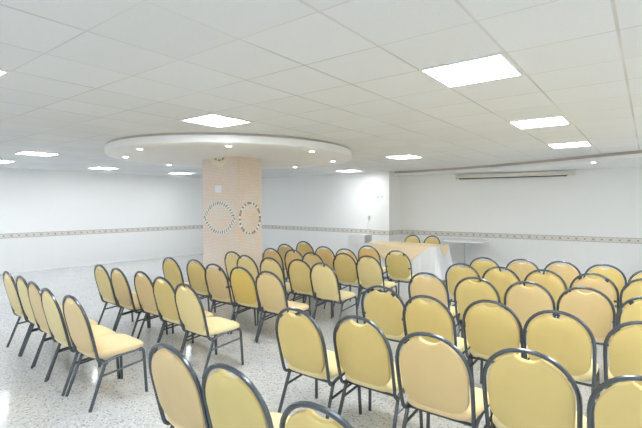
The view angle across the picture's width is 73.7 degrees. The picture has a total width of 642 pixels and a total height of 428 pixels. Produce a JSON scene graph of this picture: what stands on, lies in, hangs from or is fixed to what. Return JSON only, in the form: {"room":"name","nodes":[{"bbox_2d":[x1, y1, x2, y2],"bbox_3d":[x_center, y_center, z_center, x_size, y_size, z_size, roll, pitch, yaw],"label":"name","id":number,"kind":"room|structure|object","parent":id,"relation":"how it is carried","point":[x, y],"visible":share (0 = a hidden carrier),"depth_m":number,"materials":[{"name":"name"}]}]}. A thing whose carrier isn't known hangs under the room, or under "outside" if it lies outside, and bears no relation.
{"room":"conference room","nodes":[
{"label":"conference room","id":0,"kind":"room"},
{"bbox_2d":[0,167,202,273],"bbox_3d":[-7.531,0.112,10.095,0.151,2.605,13.465,1,2,40],"label":"wall","id":1,"kind":"structure","parent":0,"point":[31,200],"depth_m":11.58,"materials":[{"name":"paint"}]},
{"bbox_2d":[0,225,202,238],"bbox_3d":[-7.474,0.520,10.056,0.009,0.114,13.465,1,2,40],"label":"trim","id":2,"kind":"structure","parent":1,"relation":"attached to","point":[100,231],"depth_m":11.60,"materials":[{"name":"tile"}]},
{"bbox_2d":[203,156,261,284],"bbox_3d":[-1.649,0.225,7.929,0.966,2.480,0.599,1,2,37],"label":"pillar","id":3,"kind":"structure","parent":0,"point":[232,217],"depth_m":7.67,"materials":[{"name":"tile"}]},
{"bbox_2d":[215,186,221,192],"bbox_3d":[-1.850,-0.448,7.705,0.176,0.124,0.004,1,2,37],"label":"paper notice","id":4,"kind":"object","parent":3,"relation":"attached to","point":[218,189],"visible":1,"depth_m":7.70,"materials":[{"name":"white paper"}]},
{"bbox_2d":[0,253,629,427],"bbox_3d":[-1.090,1.564,5.850,16.400,0.100,14.900,1,2,37],"label":"floor","id":5,"kind":"structure","parent":0,"point":[26,401],"depth_m":4.24,"materials":[{"name":"stone"}]},
{"bbox_2d":[3,271,61,355],"bbox_3d":[-3.301,1.081,4.936,0.472,0.917,0.552,1,2,41],"label":"banquet chair","id":6,"kind":"object","parent":5,"relation":"on","point":[9,281],"visible":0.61,"depth_m":4.74,"materials":[{"name":"fabric"}]},
{"bbox_2d":[16,275,62,366],"bbox_3d":[-2.938,1.088,4.633,0.472,0.917,0.552,1,2,41],"label":"banquet chair","id":7,"kind":"object","parent":5,"relation":"on","point":[21,284],"visible":0.46,"depth_m":4.49,"materials":[{"name":"fabric"}]},
{"bbox_2d":[27,281,97,380],"bbox_3d":[-2.593,1.096,4.306,0.472,0.917,0.552,1,2,40],"label":"banquet chair","id":8,"kind":"object","parent":5,"relation":"on","point":[34,292],"visible":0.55,"depth_m":4.16,"materials":[{"name":"metal"}]},
{"bbox_2d":[41,288,119,395],"bbox_3d":[-2.249,1.104,3.978,0.472,0.917,0.552,1,2,41],"label":"banquet chair","id":9,"kind":"object","parent":5,"relation":"on","point":[53,312],"visible":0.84,"depth_m":3.80,"materials":[{"name":"fabric"}]},
{"bbox_2d":[62,295,147,412],"bbox_3d":[-1.873,1.110,3.690,0.472,0.917,0.552,1,2,38],"label":"banquet chair","id":10,"kind":"object","parent":5,"relation":"on","point":[78,324],"visible":1,"depth_m":3.56,"materials":[{"name":"fabric"}]},
{"bbox_2d":[94,264,148,330],"bbox_3d":[-2.650,1.077,5.655,0.472,0.891,0.552,1,2,41],"label":"banquet chair","id":11,"kind":"object","parent":5,"relation":"on","point":[102,277],"visible":0.73,"depth_m":5.49,"materials":[{"name":"fabric"}]},
{"bbox_2d":[111,268,167,336],"bbox_3d":[-2.287,1.085,5.352,0.472,0.891,0.552,1,2,41],"label":"banquet chair","id":12,"kind":"object","parent":5,"relation":"on","point":[120,284],"visible":0.71,"depth_m":5.17,"materials":[{"name":"fabric"}]},
{"bbox_2d":[134,271,191,343],"bbox_3d":[-1.887,1.090,5.097,0.472,0.891,0.552,1,2,40],"label":"banquet chair","id":13,"kind":"object","parent":5,"relation":"on","point":[143,285],"visible":0.53,"depth_m":4.93,"materials":[{"name":"fabric"}]},
{"bbox_2d":[148,343,209,427],"bbox_3d":[-0.655,1.139,2.481,0.480,0.917,0.552,1,2,38],"label":"banquet chair","id":14,"kind":"object","parent":5,"relation":"on","point":[177,388],"visible":0.71,"depth_m":2.28,"materials":[{"name":"fabric"}]},
{"bbox_2d":[153,276,214,353],"bbox_3d":[-1.516,1.099,4.722,0.484,0.891,0.552,1,2,40],"label":"banquet chair","id":15,"kind":"object","parent":5,"relation":"on","point":[163,292],"visible":0.6,"depth_m":4.56,"materials":[{"name":"fabric"}]},
{"bbox_2d":[162,257,209,311],"bbox_3d":[-2.023,1.061,6.375,0.472,0.891,0.552,1,2,38],"label":"banquet chair","id":16,"kind":"object","parent":5,"relation":"on","point":[172,272],"visible":0.4,"depth_m":6.18,"materials":[{"name":"fabric"}]},
{"bbox_2d":[186,259,230,312],"bbox_3d":[-1.598,1.066,6.153,0.472,0.891,0.552,1,2,38],"label":"banquet chair","id":17,"kind":"object","parent":5,"relation":"on","point":[195,271],"visible":0.52,"depth_m":5.98,"materials":[{"name":"fabric"}]},
{"bbox_2d":[174,283,243,376],"bbox_3d":[-1.147,1.108,4.335,0.484,0.891,0.552,1,2,41],"label":"banquet chair","id":18,"kind":"object","parent":5,"relation":"on","point":[190,309],"visible":1,"depth_m":4.19,"materials":[{"name":"fabric"}]},
{"bbox_2d":[204,263,256,333],"bbox_3d":[-1.224,1.076,5.723,0.472,0.891,0.552,1,2,38],"label":"banquet chair","id":19,"kind":"object","parent":5,"relation":"on","point":[217,282],"visible":0.82,"depth_m":5.54,"materials":[{"name":"fabric"}]},
{"bbox_2d":[224,251,244,305],"bbox_3d":[-1.278,1.042,7.147,0.484,0.891,0.552,1,2,38],"label":"banquet chair","id":20,"kind":"object","parent":5,"relation":"on","point":[230,261],"visible":0.36,"depth_m":6.99,"materials":[{"name":"fabric"}]},
{"bbox_2d":[202,363,290,427],"bbox_3d":[-0.272,1.145,2.187,0.480,0.917,0.552,1,2,37],"label":"banquet chair","id":21,"kind":"object","parent":5,"relation":"on","point":[230,401],"visible":0.97,"depth_m":1.99,"materials":[{"name":"fabric"}]},
{"bbox_2d":[236,255,259,311],"bbox_3d":[-0.982,1.054,6.646,0.472,0.891,0.552,1,2,37],"label":"banquet chair","id":22,"kind":"object","parent":5,"relation":"on","point":[249,264],"visible":0.31,"depth_m":6.41,"materials":[{"name":"fabric"}]},
{"bbox_2d":[229,266,281,340],"bbox_3d":[-0.836,1.082,5.452,0.472,0.891,0.552,1,2,37],"label":"banquet chair","id":23,"kind":"object","parent":5,"relation":"on","point":[242,283],"visible":0.77,"depth_m":5.27,"materials":[{"name":"fabric"}]},
{"bbox_2d":[263,248,299,293],"bbox_3d":[-0.719,1.030,7.670,0.472,0.891,0.552,1,2,37],"label":"banquet chair","id":24,"kind":"object","parent":5,"relation":"on","point":[274,254],"visible":0.42,"depth_m":7.43,"materials":[{"name":"fabric"}]},
{"bbox_2d":[260,257,304,313],"bbox_3d":[-0.588,1.060,6.383,0.472,0.891,0.552,1,2,37],"label":"banquet chair","id":25,"kind":"object","parent":5,"relation":"on","point":[274,266],"visible":0.39,"depth_m":6.17,"materials":[{"name":"fabric"}]},
{"bbox_2d":[255,271,310,342],"bbox_3d":[-0.455,1.090,5.121,0.484,0.891,0.552,1,2,38],"label":"banquet chair","id":26,"kind":"object","parent":5,"relation":"on","point":[270,290],"visible":0.84,"depth_m":4.96,"materials":[{"name":"fabric"}]},
{"bbox_2d":[277,244,294,268],"bbox_3d":[-0.535,1.012,8.441,0.484,0.891,0.552,1,2,38],"label":"banquet chair","id":27,"kind":"object","parent":5,"relation":"on","point":[282,250],"visible":0.25,"depth_m":8.28,"materials":[{"name":"fabric"}]},
{"bbox_2d":[284,249,306,302],"bbox_3d":[-0.312,1.036,7.424,0.472,0.891,0.552,1,2,38],"label":"banquet chair","id":28,"kind":"object","parent":5,"relation":"on","point":[290,256],"visible":0.3,"depth_m":7.25,"materials":[{"name":"fabric"}]},
{"bbox_2d":[296,241,314,257],"bbox_3d":[-0.200,0.999,9.032,0.484,0.891,0.552,1,2,38],"label":"banquet chair","id":29,"kind":"object","parent":5,"relation":"on","point":[302,248],"visible":0.27,"depth_m":8.83,"materials":[{"name":"fabric"}]},
{"bbox_2d":[288,259,333,319],"bbox_3d":[-0.157,1.065,6.170,0.472,0.891,0.552,1,2,37],"label":"banquet chair","id":30,"kind":"object","parent":5,"relation":"on","point":[298,273],"visible":0.65,"depth_m":6.00,"materials":[{"name":"fabric"}]},
{"bbox_2d":[279,401,353,427],"bbox_3d":[0.154,1.155,1.798,0.484,0.917,0.552,1,2,38],"label":"banquet chair","id":31,"kind":"object","parent":5,"relation":"on","point":[305,418],"visible":1,"depth_m":1.61,"materials":[{"name":"fabric"}]},
{"bbox_2d":[275,307,361,418],"bbox_3d":[-0.026,1.122,3.285,0.472,0.913,0.552,1,2,38],"label":"banquet chair","id":32,"kind":"object","parent":5,"relation":"on","point":[300,339],"visible":0.89,"depth_m":3.11,"materials":[{"name":"fabric"}]},
{"bbox_2d":[302,252,341,308],"bbox_3d":[0.004,1.045,7.025,0.472,0.891,0.552,1,2,37],"label":"banquet chair","id":33,"kind":"object","parent":5,"relation":"on","point":[310,260],"visible":0.34,"depth_m":6.81,"materials":[{"name":"fabric"}]},
{"bbox_2d":[315,246,349,291],"bbox_3d":[0.206,1.023,7.978,0.484,0.891,0.552,1,2,38],"label":"banquet chair","id":34,"kind":"object","parent":5,"relation":"on","point":[327,255],"visible":0.24,"depth_m":7.75,"materials":[{"name":"fabric"}]},
{"bbox_2d":[310,262,357,330],"bbox_3d":[0.168,1.074,5.817,0.472,0.891,0.552,1,2,38],"label":"banquet chair","id":35,"kind":"object","parent":5,"relation":"on","point":[324,281],"visible":0.99,"depth_m":5.66,"materials":[{"name":"fabric"}]},
{"bbox_2d":[335,248,360,300],"bbox_3d":[0.569,1.032,7.583,0.484,0.891,0.552,1,2,37],"label":"banquet chair","id":36,"kind":"object","parent":5,"relation":"on","point":[349,252],"visible":0.22,"depth_m":7.32,"materials":[{"name":"fabric"}]},
{"bbox_2d":[333,253,371,305],"bbox_3d":[0.510,1.048,6.911,0.472,0.891,0.552,1,2,38],"label":"banquet chair","id":37,"kind":"object","parent":5,"relation":"on","point":[344,267],"visible":0.73,"depth_m":6.73,"materials":[{"name":"fabric"}]},
{"bbox_2d":[348,234,371,262],"bbox_3d":[1.061,0.968,11.670,0.520,0.820,0.424,1,2,37],"label":"base cabinet","id":38,"kind":"object","parent":5,"relation":"on","point":[355,241],"visible":0.6,"depth_m":11.53,"materials":[{"name":"grey laminate"}]},
{"bbox_2d":[358,245,392,291],"bbox_3d":[1.021,1.020,8.123,0.484,0.891,0.552,1,2,37],"label":"banquet chair","id":39,"kind":"object","parent":5,"relation":"on","point":[372,251],"visible":0.3,"depth_m":7.92,"materials":[{"name":"fabric"}]},
{"bbox_2d":[356,255,397,306],"bbox_3d":[0.854,1.056,6.583,0.472,0.891,0.552,1,2,38],"label":"banquet chair","id":40,"kind":"object","parent":5,"relation":"on","point":[370,272],"visible":0.9,"depth_m":6.42,"materials":[{"name":"fabric"}]},
{"bbox_2d":[333,315,422,427],"bbox_3d":[0.405,1.127,3.069,0.472,0.913,0.552,1,2,38],"label":"banquet chair","id":41,"kind":"object","parent":5,"relation":"on","point":[364,352],"visible":0.94,"depth_m":2.89,"materials":[{"name":"fabric"}]},
{"bbox_2d":[361,285,409,343],"bbox_3d":[0.712,1.106,4.177,0.484,0.902,0.552,1,2,37],"label":"banquet chair","id":42,"kind":"object","parent":5,"relation":"on","point":[385,310],"visible":0.65,"depth_m":3.98,"materials":[{"name":"fabric"}]},
{"bbox_2d":[385,250,419,294],"bbox_3d":[1.406,1.039,7.280,0.484,0.891,0.552,1,2,37],"label":"banquet chair","id":43,"kind":"object","parent":5,"relation":"on","point":[399,268],"visible":0.84,"depth_m":7.11,"materials":[{"name":"fabric"}]},
{"bbox_2d":[404,235,419,242],"bbox_3d":[2.123,0.966,10.425,0.436,0.891,0.552,1,2,37],"label":"banquet chair","id":44,"kind":"object","parent":5,"relation":"on","point":[408,239],"visible":0.24,"depth_m":10.58,"materials":[{"name":"fabric"}]},
{"bbox_2d":[424,236,439,243],"bbox_3d":[2.539,0.973,10.131,0.436,0.891,0.552,1,2,36],"label":"banquet chair","id":45,"kind":"object","parent":5,"relation":"on","point":[429,240],"visible":0.29,"depth_m":10.28,"materials":[{"name":"fabric"}]},
{"bbox_2d":[408,272,462,340],"bbox_3d":[1.322,1.089,4.942,0.484,0.902,0.552,1,2,38],"label":"banquet chair","id":46,"kind":"object","parent":5,"relation":"on","point":[421,285],"visible":0.39,"depth_m":4.75,"materials":[{"name":"fabric"}]},
{"bbox_2d":[402,295,473,393],"bbox_3d":[1.026,1.116,3.756,0.472,0.902,0.552,1,2,38],"label":"banquet chair","id":47,"kind":"object","parent":5,"relation":"on","point":[433,317],"visible":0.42,"depth_m":3.56,"materials":[{"name":"fabric"}]},
{"bbox_2d":[395,332,492,427],"bbox_3d":[0.783,1.135,2.691,0.484,0.913,0.552,1,2,37],"label":"banquet chair","id":48,"kind":"object","parent":5,"relation":"on","point":[435,378],"visible":0.93,"depth_m":2.51,"materials":[{"name":"fabric"}]},
{"bbox_2d":[445,263,480,320],"bbox_3d":[1.961,1.071,5.699,0.472,0.902,0.552,1,2,38],"label":"banquet chair","id":49,"kind":"object","parent":5,"relation":"on","point":[456,273],"visible":0.44,"depth_m":5.54,"materials":[{"name":"fabric"}]},
{"bbox_2d":[442,238,488,267],"bbox_3d":[3.377,1.013,10.024,1.054,0.807,1.054,1,2,37],"label":"pedestal table","id":50,"kind":"object","parent":5,"relation":"on","point":[465,241],"visible":0.73,"depth_m":9.99,"materials":[{"name":"white ceramic"}]},
{"bbox_2d":[454,277,500,336],"bbox_3d":[1.754,1.095,4.650,0.484,0.902,0.552,1,2,37],"label":"banquet chair","id":51,"kind":"object","parent":5,"relation":"on","point":[468,292],"visible":0.59,"depth_m":4.48,"materials":[{"name":"fabric"}]},
{"bbox_2d":[469,257,502,307],"bbox_3d":[2.478,1.057,6.305,0.472,0.902,0.552,1,2,38],"label":"banquet chair","id":52,"kind":"object","parent":5,"relation":"on","point":[480,266],"visible":0.17,"depth_m":6.12,"materials":[{"name":"fabric"}]},
{"bbox_2d":[462,299,529,383],"bbox_3d":[1.488,1.120,3.582,0.472,0.902,0.552,1,2,38],"label":"banquet chair","id":53,"kind":"object","parent":5,"relation":"on","point":[489,330],"visible":0.77,"depth_m":3.41,"materials":[{"name":"fabric"}]},
{"bbox_2d":[482,266,520,305],"bbox_3d":[2.324,1.078,5.395,0.472,0.902,0.552,1,2,37],"label":"banquet chair","id":54,"kind":"object","parent":5,"relation":"on","point":[501,280],"visible":0.29,"depth_m":5.20,"materials":[{"name":"fabric"}]},
{"bbox_2d":[505,259,540,286],"bbox_3d":[2.927,1.061,6.115,0.472,0.902,0.552,1,2,37],"label":"banquet chair","id":55,"kind":"object","parent":5,"relation":"on","point":[521,269],"visible":0.26,"depth_m":5.92,"materials":[{"name":"fabric"}]},
{"bbox_2d":[504,281,555,332],"bbox_3d":[2.180,1.101,4.401,0.473,0.902,0.552,1,2,37],"label":"banquet chair","id":56,"kind":"object","parent":5,"relation":"on","point":[524,301],"visible":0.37,"depth_m":4.21,"materials":[{"name":"fabric"}]},
{"bbox_2d":[482,348,586,427],"bbox_3d":[1.216,1.142,2.410,0.484,0.913,0.552,1,2,38],"label":"banquet chair","id":57,"kind":"object","parent":5,"relation":"on","point":[522,393],"visible":0.98,"depth_m":2.22,"materials":[{"name":"fabric"}]},
{"bbox_2d":[523,269,567,315],"bbox_3d":[2.736,1.083,5.157,0.472,0.902,0.552,1,2,38],"label":"banquet chair","id":58,"kind":"object","parent":5,"relation":"on","point":[552,283],"visible":0.38,"depth_m":4.93,"materials":[{"name":"fabric"}]},
{"bbox_2d":[523,310,599,427],"bbox_3d":[1.833,1.128,3.254,0.472,0.902,0.552,1,2,37],"label":"banquet chair","id":59,"kind":"object","parent":5,"relation":"on","point":[565,341],"visible":0.77,"depth_m":3.05,"materials":[{"name":"fabric"}]},
{"bbox_2d":[543,261,581,294],"bbox_3d":[3.352,1.066,5.893,0.472,0.902,0.552,1,2,38],"label":"banquet chair","id":60,"kind":"object","parent":5,"relation":"on","point":[567,272],"visible":0.31,"depth_m":5.67,"materials":[{"name":"fabric"}]},
{"bbox_2d":[556,286,615,345],"bbox_3d":[2.563,1.108,4.120,0.472,0.902,0.552,1,2,37],"label":"banquet chair","id":61,"kind":"object","parent":5,"relation":"on","point":[591,308],"visible":0.49,"depth_m":3.91,"materials":[{"name":"fabric"}]},
{"bbox_2d":[569,273,619,329],"bbox_3d":[3.132,1.090,4.892,0.472,0.902,0.552,1,2,38],"label":"banquet chair","id":62,"kind":"object","parent":5,"relation":"on","point":[602,285],"visible":0.37,"depth_m":4.65,"materials":[{"name":"fabric"}]},
{"bbox_2d":[583,264,626,306],"bbox_3d":[3.721,1.073,5.597,0.472,0.902,0.552,1,2,37],"label":"banquet chair","id":63,"kind":"object","parent":5,"relation":"on","point":[615,276],"visible":0.27,"depth_m":5.36,"materials":[{"name":"fabric"}]},
{"bbox_2d":[587,375,641,427],"bbox_3d":[1.581,1.150,2.055,0.484,0.913,0.552,1,2,38],"label":"banquet chair","id":64,"kind":"object","parent":5,"relation":"on","point":[619,405],"visible":1,"depth_m":1.93,"materials":[{"name":"fabric"}]},
{"bbox_2d":[603,321,641,388],"bbox_3d":[2.257,1.135,2.967,0.484,0.902,0.552,1,2,37],"label":"banquet chair","id":65,"kind":"object","parent":5,"relation":"on","point":[625,346],"visible":0.75,"depth_m":2.86,"materials":[{"name":"fabric"}]},
{"bbox_2d":[615,296,641,332],"bbox_3d":[2.845,1.117,3.711,0.472,0.902,0.552,1,2,37],"label":"banquet chair","id":66,"kind":"object","parent":5,"relation":"on","point":[633,312],"visible":0.36,"depth_m":3.58,"materials":[{"name":"fabric"}]},
{"bbox_2d":[619,278,641,323],"bbox_3d":[3.477,1.097,4.564,0.472,0.902,0.552,1,2,37],"label":"banquet chair","id":67,"kind":"object","parent":5,"relation":"on","point":[635,289],"visible":0.34,"depth_m":4.44,"materials":[{"name":"fabric"}]},
{"bbox_2d":[627,270,641,286],"bbox_3d":[3.978,1.083,5.156,0.472,0.902,0.552,1,2,37],"label":"banquet chair","id":68,"kind":"object","parent":5,"relation":"on","point":[638,276],"visible":0.15,"depth_m":5.03,"materials":[{"name":"fabric"}]},
{"bbox_2d":[262,173,371,254],"bbox_3d":[-0.758,0.033,13.467,5.860,2.605,0.150,1,2,37],"label":"wall","id":69,"kind":"structure","parent":0,"point":[339,200],"depth_m":12.91,"materials":[{"name":"paint"}]},
{"bbox_2d":[262,225,371,233],"bbox_3d":[-0.804,0.442,13.417,5.860,0.114,0.009,1,2,37],"label":"trim","id":70,"kind":"structure","parent":69,"relation":"attached to","point":[348,230],"depth_m":12.83,"materials":[{"name":"tile"}]},
{"bbox_2d":[0,0,641,177],"bbox_3d":[-1.090,-1.050,5.789,16.400,0.120,14.900,1,2,37],"label":"ceiling","id":71,"kind":"structure","parent":0,"point":[83,76],"depth_m":2.85,"materials":[{"name":"tile"}]},
{"bbox_2d":[0,69,8,76],"bbox_3d":[-2.354,-0.912,2.700,0.500,0.012,0.507,1,2,37],"label":"recessed light","id":72,"kind":"object","parent":71,"relation":"in","point":[2,72],"visible":1,"depth_m":2.76,"materials":[{"name":"white plastic"}]},
{"bbox_2d":[0,160,15,162],"bbox_3d":[-6.450,-1.048,8.497,0.500,0.012,0.507,1,2,37],"label":"recessed light","id":73,"kind":"object","parent":71,"relation":"in","point":[1,161],"visible":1,"depth_m":8.54,"materials":[{"name":"white plastic"}]},
{"bbox_2d":[14,151,58,155],"bbox_3d":[-4.794,-1.018,7.229,0.500,0.012,0.507,1,2,37],"label":"recessed light","id":74,"kind":"object","parent":71,"relation":"in","point":[22,152],"visible":1,"depth_m":7.19,"materials":[{"name":"white plastic"}]},
{"bbox_2d":[17,152,55,155],"bbox_3d":[-4.794,-1.020,7.229,0.472,0.006,0.479,1,2,37],"label":"diffuser","id":75,"kind":"object","parent":74,"relation":"attached to","point":[25,153],"depth_m":7.19,"materials":[{"name":"white plastic"}]},
{"bbox_2d":[90,167,119,169],"bbox_3d":[-5.165,-1.087,10.173,0.500,0.012,0.507,1,2,37],"label":"recessed light","id":76,"kind":"object","parent":71,"relation":"in","point":[106,168],"visible":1,"depth_m":10.23,"materials":[{"name":"white plastic"}]},
{"bbox_2d":[169,172,193,173],"bbox_3d":[-3.881,-1.126,11.849,0.500,0.012,0.507,1,2,37],"label":"recessed light","id":77,"kind":"object","parent":71,"relation":"in","point":[174,172],"visible":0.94,"depth_m":11.90,"materials":[{"name":"white plastic"}]},
{"bbox_2d":[180,113,251,127],"bbox_3d":[-1.069,-0.952,4.376,0.500,0.012,0.507,1,2,37],"label":"recessed light","id":78,"kind":"object","parent":71,"relation":"in","point":[211,119],"visible":1,"depth_m":4.35,"materials":[{"name":"white plastic"}]},
{"bbox_2d":[185,115,245,126],"bbox_3d":[-1.069,-0.954,4.375,0.472,0.006,0.479,1,2,37],"label":"diffuser","id":79,"kind":"object","parent":78,"relation":"attached to","point":[210,120],"depth_m":4.35,"materials":[{"name":"white plastic"}]},
{"bbox_2d":[105,134,351,168],"bbox_3d":[-1.396,-0.940,6.971,3.800,0.102,3.800,1,2,37],"label":"ceiling","id":80,"kind":"structure","parent":71,"relation":"attached to","point":[175,150],"depth_m":5.96,"materials":[{"name":"white paint"}]},
{"bbox_2d":[108,132,349,149],"bbox_3d":[-1.396,-1.013,6.969,3.740,0.051,3.740,1,2,37],"label":"trim","id":81,"kind":"structure","parent":71,"relation":"attached to","point":[182,133],"depth_m":5.22,"materials":[{"name":"white paint"}]},
{"bbox_2d":[336,170,358,171],"bbox_3d":[0.715,-1.106,10.989,0.500,0.012,0.507,1,2,37],"label":"recessed light","id":82,"kind":"object","parent":71,"relation":"in","point":[336,170],"visible":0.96,"depth_m":10.89,"materials":[{"name":"white plastic"}]},
{"bbox_2d":[385,154,422,158],"bbox_3d":[1.500,-1.030,7.728,0.500,0.012,0.507,1,2,37],"label":"recessed light","id":83,"kind":"object","parent":71,"relation":"in","point":[409,156],"visible":0.97,"depth_m":7.66,"materials":[{"name":"white plastic"}]},
{"bbox_2d":[390,155,418,158],"bbox_3d":[1.500,-1.032,7.728,0.472,0.006,0.479,1,2,37],"label":"diffuser","id":84,"kind":"object","parent":83,"relation":"attached to","point":[397,156],"depth_m":7.64,"materials":[{"name":"white plastic"}]},
{"bbox_2d":[419,52,522,87],"bbox_3d":[0.975,-0.914,2.757,0.500,0.012,0.507,1,2,37],"label":"recessed light","id":85,"kind":"object","parent":71,"relation":"in","point":[496,66],"visible":1,"depth_m":2.72,"materials":[{"name":"white plastic"}]},
{"bbox_2d":[508,115,570,128],"bbox_3d":[2.285,-0.954,4.466,0.500,0.012,0.507,1,2,37],"label":"recessed light","id":86,"kind":"object","parent":71,"relation":"in","point":[561,119],"visible":1,"depth_m":4.45,"materials":[{"name":"white plastic"}]},
{"bbox_2d":[547,141,591,147],"bbox_3d":[3.569,-0.993,6.142,0.500,0.012,0.507,1,2,37],"label":"recessed light","id":87,"kind":"object","parent":71,"relation":"in","point":[580,143],"visible":1,"depth_m":6.10,"materials":[{"name":"white plastic"}]},
{"bbox_2d":[372,171,398,241],"bbox_3d":[1.825,0.077,11.595,0.520,2.605,0.880,1,2,37],"label":"wall column","id":88,"kind":"structure","parent":0,"point":[385,214],"depth_m":11.25,"materials":[{"name":"paint"}]},
{"bbox_2d":[371,230,388,234],"bbox_3d":[1.558,0.492,11.255,0.530,0.114,0.009,1,2,37],"label":"trim","id":89,"kind":"structure","parent":88,"relation":"attached to","point":[373,232],"depth_m":11.26,"materials":[{"name":"tile"}]},
{"bbox_2d":[376,196,383,200],"bbox_3d":[1.546,-0.408,11.236,0.230,0.150,0.010,1,2,37],"label":"wall sign","id":90,"kind":"object","parent":88,"relation":"attached to","point":[378,198],"visible":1,"depth_m":11.23,"materials":[{"name":"paper"}]},
{"bbox_2d":[394,153,641,175],"bbox_3d":[5.126,-0.963,8.083,8.920,0.057,3.700,1,2,37],"label":"ceiling","id":91,"kind":"structure","parent":0,"point":[630,160],"depth_m":8.50,"materials":[{"name":"white paint"}]},
{"bbox_2d":[399,167,641,282],"bbox_3d":[5.931,0.133,9.187,8.972,2.605,0.150,1,2,33],"label":"wall","id":92,"kind":"structure","parent":0,"point":[589,202],"depth_m":9.77,"materials":[{"name":"paint"}]},
{"bbox_2d":[389,230,398,234],"bbox_3d":[1.939,0.491,11.325,0.009,0.114,0.580,1,2,37],"label":"trim","id":93,"kind":"structure","parent":92,"relation":"attached to","point":[394,232],"depth_m":11.32,"materials":[{"name":"tile"}]},
{"bbox_2d":[455,170,575,178],"bbox_3d":[4.433,-0.900,9.952,2.579,0.121,0.131,1,2,33],"label":"projector screen","id":94,"kind":"object","parent":92,"relation":"attached to","point":[551,173],"visible":1,"depth_m":9.84,"materials":[{"name":"beige plastic"}]},
{"bbox_2d":[395,150,641,172],"bbox_3d":[5.140,-1.028,8.090,8.920,0.073,3.670,1,2,37],"label":"trim","id":95,"kind":"structure","parent":92,"relation":"attached to","point":[637,151],"depth_m":8.52,"materials":[{"name":"grey paint"}]},
{"bbox_2d":[399,230,641,243],"bbox_3d":[5.890,0.542,9.133,8.972,0.114,0.009,1,2,33],"label":"trim","id":96,"kind":"structure","parent":92,"relation":"attached to","point":[410,232],"depth_m":9.84,"materials":[{"name":"tile"}]},
{"bbox_3d":[1.909,1.052,9.663,1.670,0.746,0.660,1,2,37],"label":"head table","id":97,"kind":"object","parent":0,"visible":0},
{"bbox_2d":[364,243,452,279],"bbox_3d":[1.908,1.036,9.668,2.071,0.720,1.104,1,2,37],"label":"tablecloth","id":98,"kind":"object","parent":97,"relation":"on","point":[432,260],"visible":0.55,"depth_m":9.04,"materials":[{"name":"white fabric"}]},
{"bbox_2d":[368,241,448,261],"bbox_3d":[1.928,0.961,9.629,1.739,0.583,0.847,1,2,37],"label":"cloth","id":99,"kind":"object","parent":98,"relation":"on","point":[410,249],"visible":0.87,"depth_m":9.39,"materials":[{"name":"beige fabric"}]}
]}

